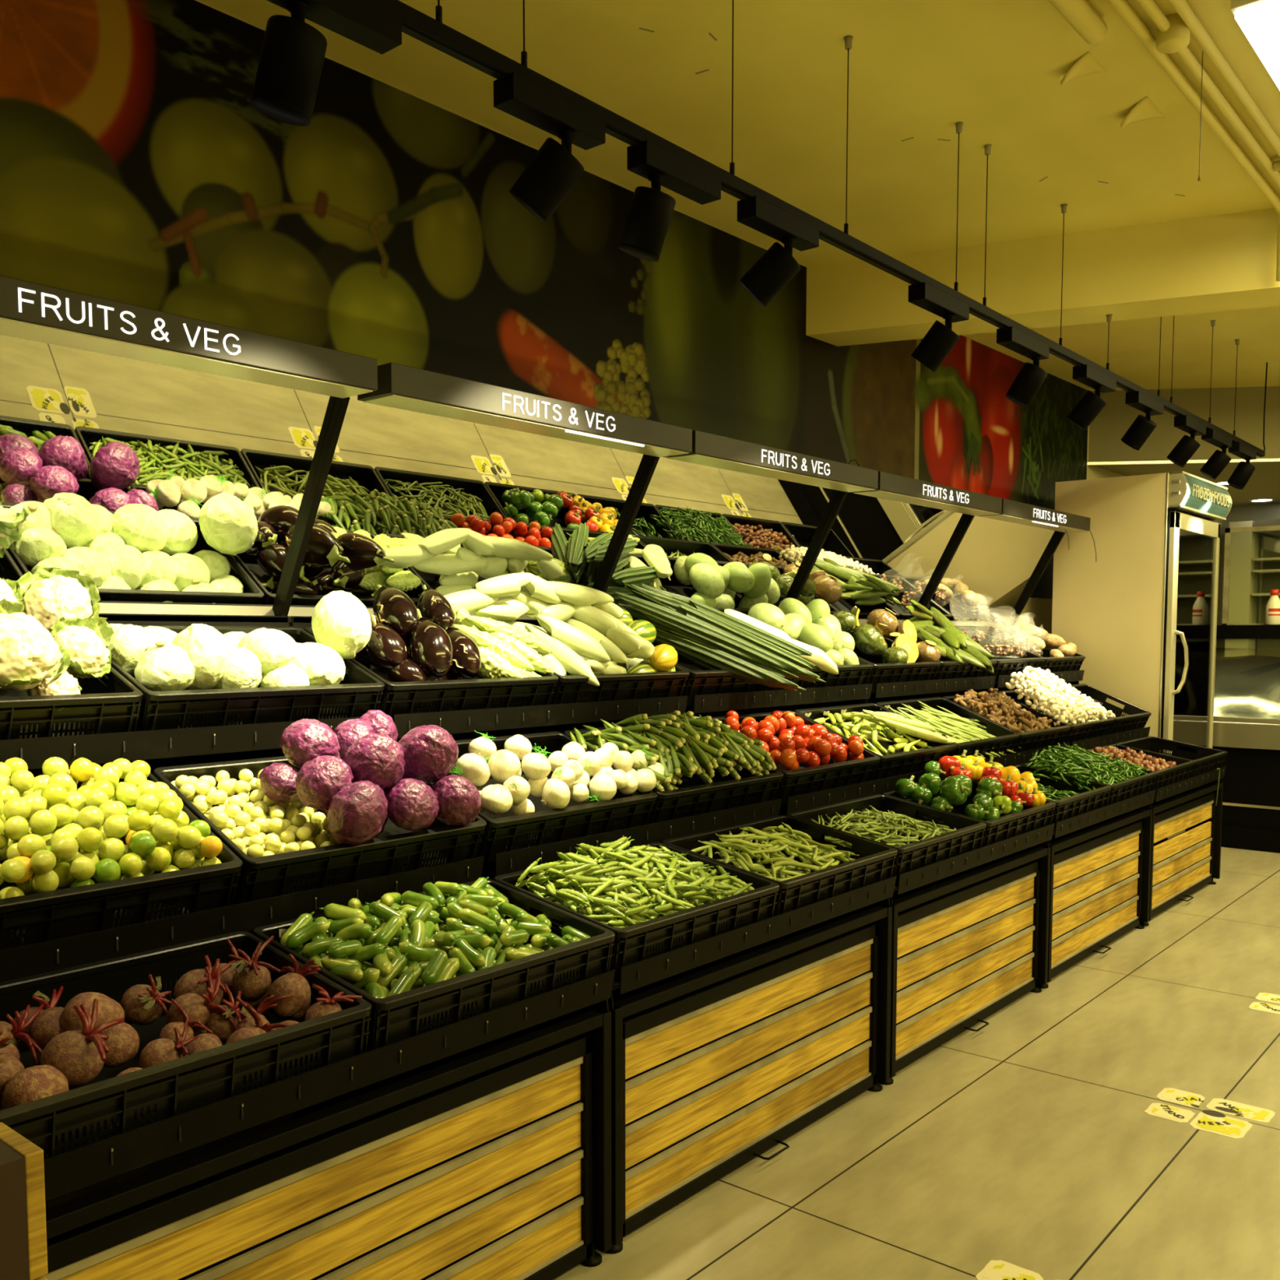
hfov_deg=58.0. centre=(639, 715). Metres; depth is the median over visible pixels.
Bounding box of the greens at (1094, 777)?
[1088,771,1100,782]
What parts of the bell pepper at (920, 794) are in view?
stem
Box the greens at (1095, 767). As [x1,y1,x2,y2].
[1091,766,1109,772]
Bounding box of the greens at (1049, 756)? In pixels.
[1044,751,1058,764]
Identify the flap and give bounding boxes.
[1060,51,1106,87]
[1120,96,1164,129]
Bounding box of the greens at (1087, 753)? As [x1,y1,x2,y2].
[1082,750,1101,757]
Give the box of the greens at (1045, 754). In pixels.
[1039,752,1057,756]
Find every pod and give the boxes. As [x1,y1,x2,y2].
[515,857,541,884]
[515,870,550,887]
[525,882,568,900]
[525,884,543,897]
[527,860,564,872]
[528,874,563,881]
[538,877,563,885]
[540,893,551,897]
[544,867,564,875]
[544,883,568,904]
[545,881,573,888]
[546,878,564,905]
[548,871,564,877]
[551,862,585,870]
[552,878,583,884]
[553,859,577,864]
[553,890,590,906]
[556,852,574,862]
[556,888,593,902]
[558,886,573,889]
[560,863,597,875]
[560,900,576,907]
[564,852,601,867]
[564,874,599,883]
[569,731,578,743]
[570,879,584,890]
[573,727,586,750]
[573,853,600,862]
[573,872,611,878]
[573,904,584,910]
[574,864,605,875]
[575,847,591,856]
[577,843,613,853]
[577,881,619,888]
[577,888,591,893]
[578,906,597,914]
[580,887,596,915]
[582,724,601,736]
[582,730,597,739]
[582,902,592,915]
[583,913,609,921]
[584,848,617,853]
[586,895,625,908]
[587,915,621,919]
[588,877,623,891]
[589,848,603,859]
[589,888,622,895]
[589,898,626,907]
[590,877,614,897]
[591,866,624,875]
[591,905,625,912]
[593,732,617,741]
[593,882,633,892]
[595,877,639,886]
[597,857,616,863]
[597,893,608,898]
[598,737,615,769]
[598,836,631,848]
[599,851,626,858]
[600,719,622,734]
[600,726,622,733]
[600,860,618,869]
[600,921,624,928]
[601,874,631,879]
[602,904,635,924]
[603,851,635,864]
[603,892,644,901]
[604,733,639,746]
[604,737,628,749]
[604,868,623,875]
[604,891,641,906]
[606,840,627,849]
[606,919,643,925]
[610,844,643,858]
[610,870,645,878]
[611,722,638,733]
[612,866,645,886]
[612,906,649,917]
[613,857,648,864]
[613,888,618,919]
[615,715,647,724]
[616,862,653,877]
[617,839,634,850]
[618,713,647,722]
[618,890,644,917]
[620,723,649,733]
[622,887,646,904]
[623,904,650,915]
[623,906,648,920]
[625,728,656,746]
[625,844,649,853]
[626,885,654,904]
[626,894,654,907]
[627,747,659,759]
[628,845,663,852]
[629,853,653,867]
[630,849,662,860]
[631,907,665,916]
[632,716,650,738]
[632,876,668,883]
[632,880,649,896]
[635,769,663,791]
[635,849,669,866]
[635,867,660,888]
[637,720,666,727]
[639,760,668,783]
[639,864,666,879]
[642,850,676,858]
[643,885,667,903]
[644,753,657,762]
[644,880,665,888]
[645,725,662,735]
[645,732,664,752]
[645,903,659,908]
[646,747,671,759]
[646,888,657,904]
[647,714,675,720]
[647,888,687,909]
[648,852,679,869]
[648,861,665,867]
[648,862,653,869]
[649,733,677,751]
[652,866,684,872]
[653,902,676,912]
[654,890,693,903]
[654,894,662,904]
[655,724,690,741]
[655,860,667,878]
[659,751,671,783]
[659,844,681,860]
[659,885,685,897]
[659,904,689,911]
[660,731,683,746]
[660,909,679,914]
[661,720,671,725]
[662,744,670,754]
[662,850,674,856]
[662,879,681,885]
[662,884,707,892]
[663,747,673,779]
[664,868,677,890]
[666,712,683,728]
[666,721,679,728]
[666,857,708,866]
[666,871,697,879]
[666,880,677,899]
[667,869,702,884]
[668,854,677,868]
[670,710,680,716]
[670,743,680,775]
[671,850,690,862]
[675,735,685,743]
[675,751,695,773]
[676,755,697,770]
[676,862,708,872]
[676,880,689,884]
[676,898,695,907]
[677,711,693,719]
[678,714,689,719]
[678,875,709,891]
[679,864,702,873]
[680,718,712,727]
[680,744,693,762]
[681,862,711,871]
[682,890,706,897]
[683,721,700,740]
[683,730,710,739]
[684,712,690,726]
[684,869,712,877]
[685,741,702,774]
[685,894,716,902]
[686,890,702,906]
[688,733,722,756]
[688,742,716,764]
[688,866,714,875]
[688,868,696,878]
[688,882,724,892]
[689,724,715,736]
[689,738,712,768]
[689,747,713,770]
[696,715,711,720]
[697,867,706,884]
[699,722,719,728]
[699,738,707,743]
[700,729,728,752]
[702,888,726,894]
[704,876,714,886]
[706,742,738,759]
[706,875,737,881]
[707,735,728,746]
[707,881,733,889]
[710,754,718,768]
[710,869,716,875]
[713,719,732,733]
[714,872,729,884]
[715,731,747,744]
[715,865,729,879]
[715,893,721,900]
[716,879,733,884]
[716,881,746,893]
[718,734,749,750]
[718,747,724,754]
[720,732,743,762]
[721,755,733,771]
[723,732,746,763]
[723,889,736,896]
[724,755,733,767]
[727,728,754,744]
[728,875,754,890]
[732,729,746,736]
[732,881,748,891]
[733,883,752,895]
[745,747,764,761]
[746,742,770,757]
[751,738,763,745]
[752,757,759,769]
[753,743,775,767]
[757,745,776,770]
[759,759,772,770]
[760,763,769,774]
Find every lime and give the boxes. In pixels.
[0,762,10,777]
[0,773,11,786]
[0,785,19,804]
[0,798,4,814]
[0,813,7,823]
[0,818,4,835]
[0,832,8,849]
[0,838,13,862]
[0,858,26,882]
[0,863,4,884]
[0,886,24,898]
[3,796,31,819]
[3,815,29,839]
[4,757,27,777]
[5,842,22,859]
[10,769,35,791]
[12,826,37,843]
[13,856,35,883]
[16,871,37,894]
[17,787,33,797]
[17,834,46,858]
[22,793,47,818]
[29,809,57,835]
[30,849,56,873]
[31,774,49,792]
[31,870,58,893]
[32,790,50,810]
[40,783,67,807]
[42,756,68,777]
[42,833,53,845]
[44,845,60,867]
[47,772,73,791]
[48,804,73,826]
[50,826,77,845]
[50,835,78,859]
[52,862,75,887]
[58,851,79,863]
[60,808,79,828]
[62,822,83,835]
[65,791,86,811]
[67,769,78,784]
[68,856,95,880]
[69,757,94,782]
[70,878,95,887]
[71,781,76,791]
[73,850,99,864]
[76,785,90,797]
[76,805,104,829]
[76,826,102,852]
[78,848,101,860]
[80,777,93,786]
[84,787,108,808]
[88,779,114,799]
[91,762,101,777]
[93,766,119,787]
[93,858,120,883]
[97,825,118,840]
[97,837,124,862]
[98,800,121,822]
[101,762,122,778]
[102,814,128,838]
[112,758,133,778]
[112,782,126,806]
[113,800,127,814]
[115,782,140,806]
[117,844,133,863]
[118,853,142,875]
[120,872,144,879]
[121,814,130,834]
[124,770,146,786]
[125,830,135,846]
[126,806,137,816]
[127,809,151,831]
[128,830,155,844]
[129,832,155,856]
[131,760,150,777]
[135,793,158,814]
[137,780,159,796]
[139,855,155,875]
[144,814,164,835]
[146,847,171,871]
[152,818,177,842]
[155,782,169,791]
[155,788,178,806]
[155,840,173,856]
[157,800,180,821]
[160,864,179,873]
[168,827,182,850]
[168,851,179,868]
[172,848,195,868]
[173,810,189,827]
[176,825,201,848]
[177,796,182,810]
[182,857,202,869]
[188,820,210,837]
[190,835,204,858]
[199,835,222,857]
[200,857,221,866]
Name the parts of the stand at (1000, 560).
panel, pull handle, frame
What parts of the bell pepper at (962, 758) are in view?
stem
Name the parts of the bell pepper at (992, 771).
stem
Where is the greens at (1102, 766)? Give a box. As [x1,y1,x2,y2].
[1100,765,1112,773]
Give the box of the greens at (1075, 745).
[1072,744,1084,750]
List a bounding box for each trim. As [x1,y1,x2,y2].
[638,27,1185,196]
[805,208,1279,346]
[1087,458,1279,465]
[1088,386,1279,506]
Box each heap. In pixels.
[527,854,728,925]
[584,717,764,795]
[1004,671,1112,726]
[1024,748,1146,791]
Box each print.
[982,1263,1035,1279]
[1151,1104,1188,1119]
[1161,1089,1198,1104]
[1195,1114,1245,1135]
[1213,1100,1269,1119]
[1253,1003,1279,1012]
[1260,994,1279,1002]
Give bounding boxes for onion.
[449,754,489,786]
[460,752,488,762]
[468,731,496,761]
[479,790,485,812]
[480,784,512,816]
[487,749,520,782]
[495,768,521,785]
[502,772,530,803]
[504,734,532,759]
[512,799,534,815]
[521,746,553,779]
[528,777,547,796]
[541,778,569,808]
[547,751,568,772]
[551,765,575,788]
[561,741,585,760]
[562,760,583,781]
[568,769,590,789]
[569,782,589,802]
[577,751,601,776]
[587,770,617,801]
[592,766,613,777]
[594,748,613,767]
[600,742,618,756]
[608,769,627,788]
[612,751,633,771]
[617,773,638,795]
[624,768,635,774]
[631,745,651,769]
[633,768,659,792]
[648,762,664,784]
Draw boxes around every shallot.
[1093,746,1100,753]
[1109,748,1116,755]
[1124,751,1130,757]
[1125,755,1133,760]
[1130,751,1137,758]
[1140,760,1146,765]
[1143,755,1151,760]
[1152,758,1159,764]
[1160,759,1166,764]
[1168,761,1176,766]
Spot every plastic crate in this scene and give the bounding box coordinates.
[0,666,142,740]
[0,772,242,950]
[0,931,371,1158]
[98,625,384,731]
[152,755,486,905]
[253,879,615,1051]
[303,626,558,720]
[440,731,657,866]
[493,842,779,987]
[550,664,689,704]
[564,724,783,824]
[653,641,787,706]
[662,815,897,916]
[711,710,879,806]
[783,657,873,689]
[786,794,986,888]
[794,702,956,781]
[846,630,941,692]
[875,697,1019,758]
[880,635,997,679]
[882,780,1055,847]
[942,631,1044,682]
[942,692,1071,753]
[967,764,1111,832]
[982,631,1085,671]
[998,689,1114,746]
[1020,759,1157,805]
[1071,684,1151,734]
[1085,743,1195,797]
[1114,736,1227,777]
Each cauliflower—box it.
[0,577,24,610]
[0,598,71,691]
[14,567,100,632]
[25,670,82,711]
[50,615,114,679]
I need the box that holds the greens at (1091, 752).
[1087,750,1106,757]
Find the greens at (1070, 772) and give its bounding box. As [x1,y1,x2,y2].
[1065,771,1085,774]
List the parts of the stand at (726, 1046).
panel, frame, pull handle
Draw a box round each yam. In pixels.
[1017,622,1042,637]
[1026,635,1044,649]
[1037,626,1048,638]
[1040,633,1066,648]
[1049,648,1063,657]
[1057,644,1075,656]
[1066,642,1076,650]
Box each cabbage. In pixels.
[104,623,132,677]
[106,624,155,675]
[134,640,195,691]
[144,626,177,644]
[171,623,229,689]
[213,647,262,688]
[220,632,231,647]
[223,631,247,648]
[237,627,299,675]
[258,664,309,687]
[258,762,299,803]
[279,719,340,768]
[295,642,345,685]
[295,755,353,810]
[311,590,376,658]
[320,809,328,815]
[327,780,387,844]
[327,811,388,838]
[333,718,373,760]
[343,733,405,792]
[359,710,398,741]
[384,777,439,831]
[398,724,458,783]
[430,774,480,826]
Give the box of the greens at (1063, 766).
[1052,764,1072,768]
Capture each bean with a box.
[691,841,728,852]
[697,840,738,858]
[701,848,707,855]
[706,847,712,857]
[708,840,758,857]
[715,833,763,858]
[715,851,765,859]
[716,833,756,838]
[717,848,729,862]
[719,838,773,848]
[719,857,737,862]
[720,842,752,857]
[732,861,780,879]
[733,842,771,863]
[733,850,768,873]
[736,857,749,871]
[736,863,763,868]
[737,851,758,874]
[739,827,768,834]
[742,826,795,847]
[742,835,775,840]
[744,840,764,858]
[751,844,791,853]
[754,866,772,876]
[755,857,816,870]
[756,848,772,873]
[757,844,808,871]
[758,873,780,878]
[760,826,812,840]
[764,865,801,875]
[765,844,781,858]
[765,868,805,873]
[766,869,791,877]
[767,831,799,840]
[768,840,821,862]
[769,829,789,837]
[770,860,820,871]
[771,859,776,879]
[776,841,822,866]
[776,873,806,880]
[777,825,783,832]
[777,850,791,866]
[779,869,800,875]
[780,865,787,879]
[782,822,793,838]
[783,835,835,847]
[785,848,830,857]
[789,844,820,848]
[791,847,805,862]
[794,833,820,862]
[802,860,831,867]
[804,838,833,850]
[805,851,843,859]
[812,847,817,859]
[814,856,832,862]
[817,848,841,862]
[819,858,834,869]
[820,815,824,825]
[820,845,853,861]
[824,820,862,824]
[824,837,840,841]
[825,813,839,826]
[826,814,837,826]
[828,860,839,866]
[829,821,850,827]
[829,850,848,862]
[830,840,846,843]
[835,808,853,818]
[835,813,849,823]
[835,826,850,829]
[836,815,876,819]
[836,816,857,822]
[837,849,859,855]
[839,811,857,824]
[840,822,848,831]
[840,850,849,858]
[842,822,871,827]
[849,826,893,831]
[849,828,889,834]
[850,828,861,836]
[853,810,866,813]
[853,813,882,817]
[853,821,878,826]
[854,824,880,828]
[858,830,877,835]
[861,825,888,835]
[862,815,875,822]
[865,808,905,817]
[867,821,892,835]
[867,823,910,830]
[868,805,904,817]
[868,810,879,815]
[868,833,901,841]
[868,836,893,846]
[872,835,901,846]
[874,829,899,841]
[877,813,897,824]
[879,833,900,839]
[880,810,897,826]
[880,822,919,831]
[886,842,906,845]
[888,706,971,738]
[888,817,928,825]
[888,839,919,843]
[889,811,921,822]
[891,825,920,835]
[891,834,918,839]
[892,819,929,831]
[893,709,955,734]
[893,831,912,846]
[897,706,973,730]
[897,708,983,755]
[898,818,903,832]
[899,709,970,741]
[901,712,974,741]
[902,703,977,740]
[902,713,949,729]
[903,823,933,832]
[904,815,942,831]
[904,831,940,835]
[905,707,938,717]
[905,711,967,728]
[906,709,995,754]
[911,711,977,728]
[913,817,924,837]
[915,710,970,726]
[915,822,943,831]
[917,700,980,721]
[919,824,949,828]
[920,704,986,732]
[920,712,980,739]
[920,821,939,826]
[920,827,939,839]
[921,708,996,737]
[922,712,987,737]
[923,722,999,755]
[923,825,939,835]
[924,707,982,729]
[925,828,936,839]
[928,716,989,737]
[928,719,1004,755]
[931,820,946,834]
[935,731,961,742]
[936,705,1021,748]
[938,730,1005,755]
[942,827,956,831]
[944,724,983,739]
[951,715,986,728]
[951,727,1016,752]
[951,736,1015,752]
[955,727,992,737]
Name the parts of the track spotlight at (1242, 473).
stem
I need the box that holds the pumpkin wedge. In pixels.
[849,605,859,628]
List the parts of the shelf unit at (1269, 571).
shelf, shelf, shelf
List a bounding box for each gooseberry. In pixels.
[170,780,179,790]
[174,774,190,788]
[179,782,195,798]
[187,791,199,802]
[188,776,198,786]
[192,795,209,808]
[193,800,207,813]
[194,780,209,795]
[197,775,213,787]
[203,807,212,814]
[204,786,217,795]
[206,790,222,804]
[208,775,216,786]
[208,806,223,820]
[212,811,228,827]
[215,770,229,782]
[217,778,232,793]
[217,790,227,804]
[217,798,228,805]
[217,804,227,812]
[219,817,235,830]
[221,828,234,840]
[224,804,241,819]
[226,782,235,796]
[227,795,242,807]
[229,778,237,783]
[232,826,247,839]
[232,838,245,850]
[233,780,248,793]
[234,812,250,826]
[237,792,248,802]
[238,768,253,782]
[240,796,246,810]
[242,802,255,813]
[242,836,249,847]
[242,847,248,855]
[244,822,260,836]
[245,781,250,794]
[246,844,263,857]
[248,777,257,790]
[248,806,263,821]
[248,835,263,846]
[249,789,264,803]
[253,800,268,813]
[253,817,267,830]
[255,778,262,791]
[257,831,266,839]
[261,818,271,833]
[262,795,276,805]
[262,850,274,856]
[263,833,279,844]
[264,837,281,852]
[266,804,274,816]
[267,817,284,832]
[269,804,284,814]
[269,831,282,836]
[270,808,284,819]
[273,842,286,854]
[280,830,295,844]
[281,819,292,831]
[284,807,299,822]
[284,842,298,853]
[285,825,298,838]
[287,799,302,810]
[291,813,306,827]
[296,826,311,840]
[297,840,304,847]
[299,805,314,817]
[299,835,315,844]
[300,813,309,822]
[300,840,315,849]
[302,822,316,834]
[311,812,325,826]
[311,822,320,836]
[315,833,329,847]
[320,817,328,831]
[320,831,331,835]
[320,840,334,847]
[327,834,335,844]
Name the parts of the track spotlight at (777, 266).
stem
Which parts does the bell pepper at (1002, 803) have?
stem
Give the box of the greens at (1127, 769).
[1123,764,1128,775]
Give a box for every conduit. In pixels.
[1107,0,1279,281]
[1137,0,1279,188]
[1168,0,1279,156]
[1273,160,1279,171]
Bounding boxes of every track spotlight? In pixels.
[250,0,401,126]
[493,71,605,223]
[617,140,720,261]
[737,195,818,306]
[908,281,968,372]
[996,326,1048,407]
[1066,364,1116,430]
[1120,391,1164,450]
[1166,414,1206,467]
[1200,428,1231,479]
[1226,442,1256,489]
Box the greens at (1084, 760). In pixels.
[1077,759,1097,761]
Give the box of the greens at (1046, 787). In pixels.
[1037,783,1053,788]
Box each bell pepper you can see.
[894,775,919,800]
[911,786,932,804]
[918,773,941,795]
[924,760,946,777]
[930,795,953,817]
[937,755,961,777]
[939,776,969,804]
[949,762,972,779]
[951,785,968,805]
[952,749,973,768]
[955,774,972,796]
[964,759,983,780]
[964,800,984,820]
[967,750,985,764]
[972,793,993,809]
[975,777,1002,799]
[979,756,1001,770]
[980,775,998,781]
[982,761,1002,781]
[982,806,999,821]
[992,795,1011,814]
[999,774,1017,796]
[1001,765,1020,782]
[1007,800,1022,814]
[1008,795,1026,804]
[1015,780,1031,795]
[1017,787,1034,806]
[1019,771,1039,781]
[1021,777,1038,791]
[1031,787,1045,807]
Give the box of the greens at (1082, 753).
[1077,752,1089,757]
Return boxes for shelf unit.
[1224,520,1260,657]
[1252,519,1279,657]
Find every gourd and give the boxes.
[444,588,498,612]
[450,603,473,626]
[453,624,534,671]
[464,615,552,653]
[473,598,528,622]
[475,572,533,596]
[478,646,523,678]
[479,666,502,679]
[488,632,553,673]
[504,621,546,631]
[511,591,546,617]
[515,666,541,677]
[524,575,561,604]
[524,622,599,685]
[534,600,575,621]
[537,614,610,662]
[537,652,566,675]
[547,581,613,605]
[564,618,627,662]
[569,604,638,636]
[579,655,617,664]
[585,659,617,674]
[592,602,623,617]
[601,664,626,674]
[605,627,654,659]
[613,591,826,683]
[615,603,801,678]
[616,657,648,671]
[623,582,815,669]
[632,620,805,690]
[634,583,812,656]
[651,642,695,665]
[677,653,708,670]
[724,608,795,644]
[747,603,786,631]
[777,597,812,622]
[782,613,805,640]
[791,638,839,674]
[797,622,833,652]
[805,599,830,623]
[814,616,843,650]
[825,648,844,665]
[829,613,840,627]
[837,648,858,665]
[841,631,854,651]
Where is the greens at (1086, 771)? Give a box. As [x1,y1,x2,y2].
[1078,769,1097,773]
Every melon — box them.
[616,608,632,625]
[626,619,656,643]
[626,664,657,673]
[647,644,677,671]
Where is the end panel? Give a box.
[0,1122,48,1279]
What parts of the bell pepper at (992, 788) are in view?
stem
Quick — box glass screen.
[1222,524,1279,625]
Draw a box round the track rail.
[373,0,1267,457]
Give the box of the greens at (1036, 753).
[1029,751,1037,760]
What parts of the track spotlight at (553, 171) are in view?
stem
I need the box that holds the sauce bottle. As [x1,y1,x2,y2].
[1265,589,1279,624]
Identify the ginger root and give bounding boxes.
[953,694,972,703]
[957,698,977,710]
[964,691,979,702]
[966,688,977,698]
[970,702,989,718]
[971,699,991,710]
[976,691,988,697]
[977,702,993,709]
[978,691,997,702]
[980,692,991,703]
[986,688,998,693]
[987,711,1005,725]
[988,716,999,724]
[989,704,1008,723]
[990,697,1000,707]
[994,694,1013,706]
[995,700,1009,709]
[996,691,1005,698]
[999,702,1009,719]
[1004,716,1014,725]
[1004,722,1022,733]
[1005,696,1014,707]
[1008,707,1013,715]
[1010,715,1018,724]
[1011,707,1029,717]
[1013,702,1019,709]
[1017,716,1033,729]
[1021,711,1035,720]
[1021,724,1033,732]
[1029,720,1045,729]
[1031,717,1043,727]
[1036,716,1048,724]
[1043,719,1052,725]
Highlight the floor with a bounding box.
[45,847,1279,1279]
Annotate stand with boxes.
[0,275,614,1279]
[287,362,896,1253]
[605,430,1054,1084]
[797,471,1155,988]
[927,498,1226,926]
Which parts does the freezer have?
edge trim, door handle, door frame, door glass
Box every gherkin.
[280,911,314,946]
[284,920,329,948]
[289,940,310,952]
[297,949,327,956]
[301,936,348,956]
[306,954,328,971]
[310,916,328,942]
[319,902,366,920]
[320,954,363,969]
[325,918,333,937]
[325,939,362,959]
[327,916,364,934]
[329,964,363,982]
[329,964,365,972]
[335,923,376,941]
[342,938,364,957]
[345,956,375,970]
[345,967,379,989]
[346,942,388,962]
[347,897,363,910]
[361,904,380,928]
[362,925,402,946]
[362,945,395,960]
[364,901,406,926]
[364,959,373,964]
[364,982,385,998]
[372,951,392,976]
[374,915,402,946]
[377,899,408,922]
[377,910,408,928]
[377,952,408,987]
[379,918,409,928]
[380,892,402,906]
[381,986,389,997]
[386,936,398,946]
[386,968,414,996]
[390,945,400,961]
[390,978,412,990]
[395,904,439,916]
[398,926,410,946]
[398,942,448,962]
[398,965,408,977]
[399,900,415,906]
[400,890,442,909]
[401,906,443,924]
[401,960,429,973]
[404,962,422,991]
[406,959,417,966]
[408,901,432,928]
[408,919,425,947]
[411,977,426,989]
[420,950,448,986]
[422,882,445,907]
[423,920,435,939]
[423,937,453,955]
[432,929,465,938]
[433,923,439,934]
[434,880,462,895]
[434,906,454,919]
[434,930,457,946]
[435,957,459,982]
[438,921,446,931]
[443,924,451,931]
[444,888,466,908]
[446,917,487,935]
[447,902,462,919]
[448,946,475,974]
[453,937,485,967]
[456,965,477,976]
[457,908,501,934]
[457,933,491,948]
[458,884,487,894]
[458,898,489,915]
[462,893,502,906]
[464,927,495,948]
[470,876,488,888]
[474,947,482,953]
[477,946,496,970]
[482,888,493,895]
[483,915,508,925]
[484,884,508,902]
[484,933,516,948]
[485,908,501,924]
[489,902,507,924]
[493,925,515,959]
[493,943,514,965]
[495,923,520,946]
[496,902,526,919]
[497,897,505,902]
[499,928,529,946]
[504,920,551,936]
[505,947,537,961]
[515,911,537,922]
[517,946,529,950]
[519,943,544,952]
[530,933,553,947]
[530,942,553,951]
[536,914,551,928]
[544,933,569,947]
[559,925,590,939]
[562,933,572,942]
[568,937,581,943]
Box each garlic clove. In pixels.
[1010,671,1016,677]
[1013,674,1019,681]
[1022,682,1026,688]
[1023,666,1030,671]
[1025,700,1031,706]
[1026,683,1033,688]
[1029,673,1035,680]
[1035,692,1039,700]
[1039,679,1046,683]
[1041,682,1048,687]
[1041,692,1047,697]
[1044,709,1052,715]
[1047,704,1055,709]
[1048,699,1054,705]
[1049,706,1057,712]
[1054,693,1062,698]
[1056,688,1062,693]
[1066,706,1072,713]
[1071,711,1078,716]
[1075,702,1083,706]
[1076,709,1082,714]
[1082,705,1087,711]
[1089,708,1096,714]
[1097,709,1102,715]
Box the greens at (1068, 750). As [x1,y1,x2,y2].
[1064,750,1079,753]
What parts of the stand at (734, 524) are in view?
panel, frame, pull handle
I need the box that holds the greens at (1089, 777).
[1079,773,1092,780]
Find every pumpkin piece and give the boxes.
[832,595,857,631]
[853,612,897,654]
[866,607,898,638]
[871,622,887,656]
[881,632,908,663]
[891,634,918,662]
[896,619,916,641]
[915,640,940,662]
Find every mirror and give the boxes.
[0,334,350,616]
[287,395,659,620]
[605,457,848,615]
[797,492,974,624]
[927,515,1065,626]
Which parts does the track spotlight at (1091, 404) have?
stem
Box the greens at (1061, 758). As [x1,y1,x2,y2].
[1051,756,1067,760]
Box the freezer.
[1051,471,1231,759]
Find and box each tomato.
[724,710,738,720]
[724,715,739,730]
[740,716,755,727]
[740,725,756,738]
[741,719,758,731]
[756,728,773,742]
[757,720,774,734]
[760,740,769,751]
[764,715,779,732]
[766,735,779,752]
[769,749,781,766]
[770,710,783,717]
[775,716,786,733]
[777,731,793,740]
[777,737,795,752]
[778,728,794,735]
[779,733,792,742]
[779,748,796,768]
[781,711,795,727]
[783,760,799,770]
[787,726,795,730]
[791,734,804,750]
[793,715,804,727]
[794,724,809,738]
[795,747,809,763]
[804,737,809,751]
[804,751,820,767]
[807,735,821,752]
[808,728,814,738]
[809,724,826,731]
[813,728,827,736]
[813,738,831,755]
[816,752,830,765]
[820,732,835,742]
[828,740,839,755]
[831,745,847,763]
[832,733,841,745]
[840,742,848,755]
[847,734,863,746]
[848,739,863,755]
[848,752,864,760]
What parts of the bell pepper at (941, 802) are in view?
stem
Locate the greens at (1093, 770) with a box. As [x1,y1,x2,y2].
[1090,765,1103,779]
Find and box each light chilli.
[814,716,829,724]
[822,722,844,736]
[826,712,836,724]
[831,722,863,728]
[836,724,862,736]
[840,712,853,719]
[842,728,850,737]
[847,721,872,727]
[848,720,882,728]
[848,733,881,755]
[857,729,893,742]
[858,725,886,738]
[858,734,879,741]
[866,720,888,729]
[870,723,881,733]
[871,726,882,747]
[883,728,908,743]
[887,745,894,754]
[891,742,907,751]
[896,730,905,735]
[903,734,932,747]
[903,739,919,751]
[905,744,921,751]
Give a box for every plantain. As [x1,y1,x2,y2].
[904,605,933,621]
[907,616,928,623]
[909,600,933,617]
[912,620,935,631]
[916,627,964,665]
[924,623,995,658]
[930,606,967,648]
[933,622,959,650]
[935,644,961,657]
[939,639,988,670]
[956,628,992,671]
[960,633,983,648]
[960,645,991,668]
[980,667,994,674]
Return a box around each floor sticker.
[975,1259,1043,1279]
[1143,1088,1275,1138]
[1248,992,1279,1013]
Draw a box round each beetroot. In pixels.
[0,1004,44,1065]
[0,1031,24,1104]
[0,1044,19,1060]
[2,1064,68,1110]
[14,986,63,1050]
[28,1006,64,1050]
[40,998,124,1088]
[59,991,124,1032]
[99,1022,139,1067]
[115,1067,142,1076]
[120,974,172,1022]
[130,989,164,1025]
[138,1020,197,1068]
[159,998,213,1040]
[165,968,238,1033]
[173,955,235,1004]
[185,1032,222,1055]
[204,983,250,1042]
[212,937,239,999]
[226,996,290,1075]
[228,935,280,1002]
[235,966,271,1007]
[236,994,291,1029]
[269,953,320,1017]
[276,1020,298,1059]
[288,971,317,1019]
[304,983,362,1021]
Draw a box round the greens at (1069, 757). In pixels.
[1062,754,1078,761]
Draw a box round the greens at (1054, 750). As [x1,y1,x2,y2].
[1050,748,1067,757]
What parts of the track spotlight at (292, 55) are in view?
stem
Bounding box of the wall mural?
[0,0,1088,599]
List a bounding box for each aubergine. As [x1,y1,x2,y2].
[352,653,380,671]
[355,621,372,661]
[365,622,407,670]
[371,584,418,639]
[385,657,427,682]
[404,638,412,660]
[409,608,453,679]
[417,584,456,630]
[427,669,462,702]
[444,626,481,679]
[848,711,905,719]
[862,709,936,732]
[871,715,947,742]
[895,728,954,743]
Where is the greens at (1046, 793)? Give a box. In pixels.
[1043,791,1062,799]
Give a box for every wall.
[195,0,1222,657]
[1217,503,1279,657]
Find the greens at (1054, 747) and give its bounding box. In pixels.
[1052,746,1066,749]
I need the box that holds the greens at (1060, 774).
[1057,770,1071,785]

